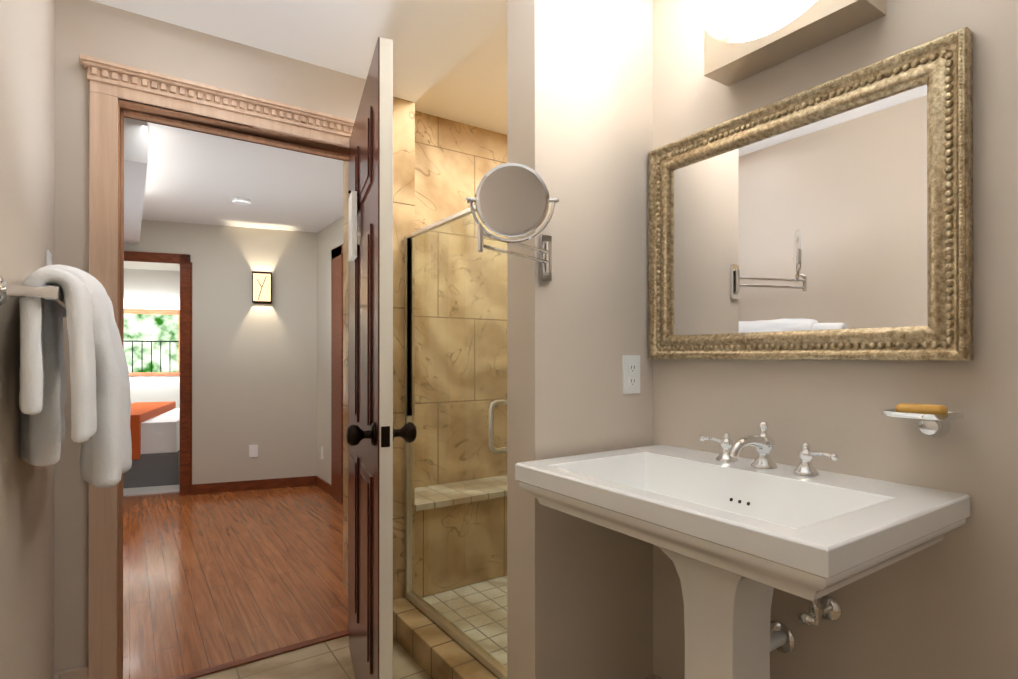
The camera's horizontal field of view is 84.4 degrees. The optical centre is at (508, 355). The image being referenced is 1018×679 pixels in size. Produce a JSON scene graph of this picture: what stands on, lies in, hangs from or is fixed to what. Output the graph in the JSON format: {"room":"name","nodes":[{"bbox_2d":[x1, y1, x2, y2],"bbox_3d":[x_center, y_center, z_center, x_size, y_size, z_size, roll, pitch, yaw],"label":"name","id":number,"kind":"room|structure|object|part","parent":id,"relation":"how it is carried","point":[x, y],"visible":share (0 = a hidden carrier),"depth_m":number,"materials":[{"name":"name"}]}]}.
{"room":"bathroom","nodes":[
{"label":"bathroom","id":0,"kind":"room"},
{"bbox_2d":[0,0,54,678],"bbox_3d":[-0.448,0.015,0.210,0.130,2.300,3.860,0,0,-34],"label":"wall","id":1,"kind":"structure","parent":0,"point":[27,134],"depth_m":1.22,"materials":[{"name":"beige paint"}]},
{"bbox_2d":[46,250,51,265],"bbox_3d":[-1.297,-0.236,1.586,0.008,0.114,0.070,0,0,-34],"label":"switch plate","id":2,"kind":"object","parent":1,"relation":"attached to","point":[48,257],"visible":0.44,"depth_m":1.56,"materials":[{"name":"white plastic"}]},
{"bbox_2d":[53,669,70,678],"bbox_3d":[-0.381,1.070,0.252,0.030,0.190,3.600,0,0,-34],"label":"baseboard","id":3,"kind":"structure","parent":1,"relation":"attached to","point":[66,674],"depth_m":1.74,"materials":[{"name":"beige paint"}]},
{"bbox_2d":[0,264,131,487],"bbox_3d":[-0.977,0.045,1.271,0.206,0.478,0.664,0,0,-34],"label":"towel rail","id":4,"kind":"object","parent":1,"relation":"attached to","point":[51,297],"visible":1,"depth_m":1.14,"materials":[{"name":"white fabric"}]},
{"bbox_2d":[124,118,147,243],"bbox_3d":[-3.210,-1.026,3.203,1.870,0.200,2.450,0,0,-34],"label":"ceiling soffit","id":5,"kind":"structure","parent":0,"point":[135,148],"depth_m":2.88,"materials":[{"name":"white paint"}]},
{"bbox_2d":[123,483,179,495],"bbox_3d":[-4.014,1.178,6.784,5.400,0.012,4.470,0,0,-21],"label":"floor","id":6,"kind":"structure","parent":0,"point":[150,490],"depth_m":4.85,"materials":[{"name":"white"}]},
{"bbox_2d":[123,401,179,487],"bbox_3d":[-4.296,0.784,5.424,2.200,0.768,1.620,0,0,-21],"label":"bed","id":7,"kind":"object","parent":6,"relation":"on","point":[155,432],"visible":0.35,"depth_m":5.03,"materials":[{"name":"grey fabric"}]},
{"bbox_2d":[124,261,179,270],"bbox_3d":[-4.014,-1.276,6.791,5.400,0.120,4.470,0,0,-21],"label":"ceiling","id":8,"kind":"structure","parent":0,"point":[150,266],"depth_m":7.65,"materials":[{"name":"white paint"}]},
{"bbox_2d":[124,268,179,407],"bbox_3d":[-5.205,-0.013,7.937,1.100,2.400,0.130,0,0,-21],"label":"wall","id":9,"kind":"structure","parent":0,"point":[150,289],"depth_m":7.94,"materials":[{"name":"white paint"}]},
{"bbox_2d":[124,308,179,375],"bbox_3d":[-5.203,-0.183,7.933,1.100,0.940,0.200,0,0,-21],"label":"bedroom window","id":10,"kind":"structure","parent":9,"relation":"in","point":[151,342],"depth_m":8.04,"materials":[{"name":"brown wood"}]},
{"bbox_2d":[54,0,363,672],"bbox_3d":[-1.034,0.020,2.066,0.985,2.300,0.130,0,0,-34],"label":"wall","id":11,"kind":"structure","parent":0,"point":[83,27],"depth_m":1.78,"materials":[{"name":"beige paint"}]},
{"bbox_2d":[79,54,354,678],"bbox_3d":[-0.966,0.121,2.094,1.005,2.102,0.200,0,0,-34],"label":"door frame","id":12,"kind":"structure","parent":11,"relation":"attached to","point":[111,84],"depth_m":1.83,"materials":[{"name":"brown wood"}]},
{"bbox_3d":[-1.017,0.126,2.168,0.961,2.090,0.020,0,0,-34],"label":"hall door trim","id":13,"kind":"part","parent":12,"relation":"part of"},
{"bbox_2d":[346,37,416,678],"bbox_3d":[-0.501,0.150,1.877,0.289,2.020,0.786,0,0,-34],"label":"bathroom door","id":14,"kind":"structure","parent":11,"relation":"in","point":[371,433],"depth_m":1.60,"materials":[{"name":"brown wood"}]},
{"bbox_2d":[124,220,316,483],"bbox_3d":[-2.626,0.028,4.856,2.110,2.300,0.130,0,0,-21],"label":"wall","id":15,"kind":"structure","parent":0,"point":[254,374],"depth_m":4.92,"materials":[{"name":"beige paint"}]},
{"bbox_2d":[124,251,314,495],"bbox_3d":[-2.675,0.163,4.759,1.903,2.030,0.459,0,0,-34],"label":"trim","id":16,"kind":"structure","parent":15,"relation":"attached to","point":[187,487],"depth_m":4.73,"materials":[{"name":"brown wood"}]},
{"bbox_2d":[249,445,257,457],"bbox_3d":[-2.242,0.838,4.928,0.070,0.110,0.005,0,0,-21],"label":"electrical outlet","id":17,"kind":"object","parent":15,"relation":"attached to","point":[253,450],"visible":1,"depth_m":4.93,"materials":[{"name":"white plastic"}]},
{"bbox_2d":[252,271,271,303],"bbox_3d":[-2.160,-0.592,4.915,0.156,0.270,0.096,0,0,-21],"label":"sconce","id":18,"kind":"object","parent":15,"relation":"attached to","point":[261,287],"visible":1,"depth_m":4.88,"materials":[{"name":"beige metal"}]},
{"bbox_2d":[90,0,506,232],"bbox_3d":[-1.536,-1.190,2.055,3.350,0.120,8.130,0,0,-34],"label":"ceiling","id":19,"kind":"structure","parent":0,"point":[435,42],"depth_m":2.19,"materials":[{"name":"white paint"}]},
{"bbox_2d":[232,197,250,205],"bbox_3d":[-1.926,-1.109,4.045,0.124,0.028,0.124,0,0,-34],"label":"smoke detector","id":20,"kind":"object","parent":19,"relation":"attached to","point":[241,201],"visible":1,"depth_m":4.01,"materials":[{"name":"white plastic"}]},
{"bbox_2d":[123,485,506,678],"bbox_3d":[-1.321,1.186,2.134,3.800,0.090,8.030,0,0,-34],"label":"floor","id":21,"kind":"structure","parent":0,"point":[212,580],"depth_m":2.78,"materials":[{"name":"brown wood"}]},
{"bbox_2d":[415,475,506,596],"bbox_3d":[-0.174,0.919,2.982,0.950,0.447,0.323,0,0,-34],"label":"bench","id":22,"kind":"object","parent":21,"relation":"on","point":[454,533],"depth_m":2.78,"materials":[{"name":"tile"}]},
{"bbox_2d":[317,216,342,483],"bbox_3d":[-1.077,0.026,4.243,0.130,2.300,2.520,0,0,-34],"label":"wall","id":23,"kind":"structure","parent":0,"point":[329,237],"depth_m":4.92,"materials":[{"name":"beige paint"}]},
{"bbox_2d":[321,447,323,459],"bbox_3d":[-1.648,0.864,4.959,0.005,0.110,0.070,0,0,-34],"label":"electrical outlet","id":24,"kind":"object","parent":23,"relation":"attached to","point":[322,453],"visible":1,"depth_m":4.95,"materials":[{"name":"white plastic"}]},
{"bbox_2d":[315,244,342,502],"bbox_3d":[-1.319,0.146,4.465,0.020,2.062,1.620,0,0,-34],"label":"trim","id":25,"kind":"structure","parent":23,"relation":"attached to","point":[334,489],"depth_m":4.57,"materials":[{"name":"brown wood"}]},
{"bbox_2d":[343,111,506,589],"bbox_3d":[-0.306,-0.059,3.165,1.225,2.465,0.130,0,0,-34],"label":"wall","id":26,"kind":"structure","parent":0,"point":[455,162],"depth_m":3.08,"materials":[{"name":"tile"}]},
{"bbox_2d":[393,97,414,598],"bbox_3d":[-0.598,-0.061,2.634,0.145,2.465,0.420,0,0,-34],"label":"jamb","id":27,"kind":"object","parent":26,"relation":"attached to","point":[403,167],"visible":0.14,"depth_m":2.46,"materials":[{"name":"tile"}]},
{"bbox_2d":[415,21,506,134],"bbox_3d":[0.150,-1.353,2.627,1.080,0.120,1.540,0,0,-34],"label":"ceiling","id":28,"kind":"structure","parent":0,"point":[470,89],"depth_m":2.75,"materials":[{"name":"white paint"}]},
{"bbox_2d":[507,0,652,678],"bbox_3d":[0.549,0.020,1.884,1.250,2.300,0.130,0,0,-34],"label":"wall","id":29,"kind":"structure","parent":0,"point":[580,142],"depth_m":1.57,"materials":[{"name":"beige paint"}]},
{"bbox_2d":[393,596,498,678],"bbox_3d":[-0.202,1.114,2.048,0.145,0.112,0.990,0,0,-34],"label":"shower curb","id":30,"kind":"structure","parent":29,"relation":"attached to","point":[434,650],"depth_m":2.08,"materials":[{"name":"tile"}]},
{"bbox_2d":[405,205,506,678],"bbox_3d":[-0.174,0.263,2.076,0.126,1.586,0.976,0,0,-34],"label":"shower glass door","id":31,"kind":"structure","parent":29,"relation":"attached to","point":[492,664],"depth_m":2.16,"materials":[{"name":"clear glass"}]},
{"bbox_2d":[465,163,558,280],"bbox_3d":[0.037,-0.321,1.347,0.298,0.243,0.184,0,0,-34],"label":"magnifying mirror","id":32,"kind":"object","parent":29,"relation":"attached to","point":[512,200],"visible":1,"depth_m":1.28,"materials":[{"name":"silver metal"}]},
{"bbox_2d":[622,355,639,393],"bbox_3d":[0.367,0.056,1.676,0.070,0.114,0.008,0,0,-34],"label":"electrical outlet plate","id":33,"kind":"object","parent":29,"relation":"attached to","point":[631,373],"visible":1,"depth_m":1.67,"materials":[{"name":"white plastic"}]},
{"bbox_2d":[643,674,654,678],"bbox_3d":[0.242,1.074,1.586,0.440,0.190,0.020,0,0,-34],"label":"baseboard","id":34,"kind":"structure","parent":29,"relation":"attached to","point":[651,676],"depth_m":1.71,"materials":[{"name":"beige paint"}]},
{"bbox_2d":[648,0,1017,678],"bbox_3d":[1.202,0.017,0.702,0.168,2.300,2.560,0,0,-34],"label":"wall","id":35,"kind":"structure","parent":0,"point":[946,607],"depth_m":1.24,"materials":[{"name":"beige paint"}]},
{"bbox_2d":[704,0,885,85],"bbox_3d":[0.657,-0.792,1.331,0.104,0.129,0.383,0,0,-34],"label":"sconce","id":36,"kind":"object","parent":35,"relation":"attached to","point":[785,30],"visible":1,"depth_m":1.31,"materials":[{"name":"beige metal"}]},
{"bbox_2d":[770,595,841,652],"bbox_3d":[0.617,0.604,1.355,0.138,0.331,0.290,0,0,-34],"label":"supplies","id":37,"kind":"object","parent":35,"relation":"attached to","point":[825,607],"visible":0.46,"depth_m":1.29,"materials":[{"name":"silver metal"}]},
{"bbox_3d":[0.655,-0.305,1.392,0.037,0.632,0.785,0,0,-34],"label":"vanity mirror","id":38,"kind":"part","parent":35,"relation":"part of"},
{"bbox_2d":[881,403,963,436],"bbox_3d":[0.810,0.130,1.099,0.109,0.068,0.124,0,0,-34],"label":"soap dish","id":39,"kind":"object","parent":35,"relation":"attached to","point":[935,420],"visible":1,"depth_m":1.09,"materials":[{"name":"silver metal"}]},
{"bbox_3d":[1.100,1.196,0.629,0.415,0.060,2.820,0,0,-34],"label":"floor","id":40,"kind":"structure","parent":0,"visible":0},
{"bbox_2d":[515,444,969,678],"bbox_3d":[0.451,0.718,1.242,0.539,0.899,0.760,0,0,-34],"label":"pedestal sink","id":41,"kind":"object","parent":40,"relation":"on","point":[738,541],"visible":1,"depth_m":1.17,"materials":[{"name":"white ceramic"}]},
{"bbox_2d":[699,421,838,475],"bbox_3d":[0.574,0.213,1.326,0.158,0.110,0.352,0,0,-34],"label":"faucet","id":42,"kind":"object","parent":41,"relation":"on","point":[763,443],"visible":1,"depth_m":1.33,"materials":[{"name":"silver metal"}]}
]}

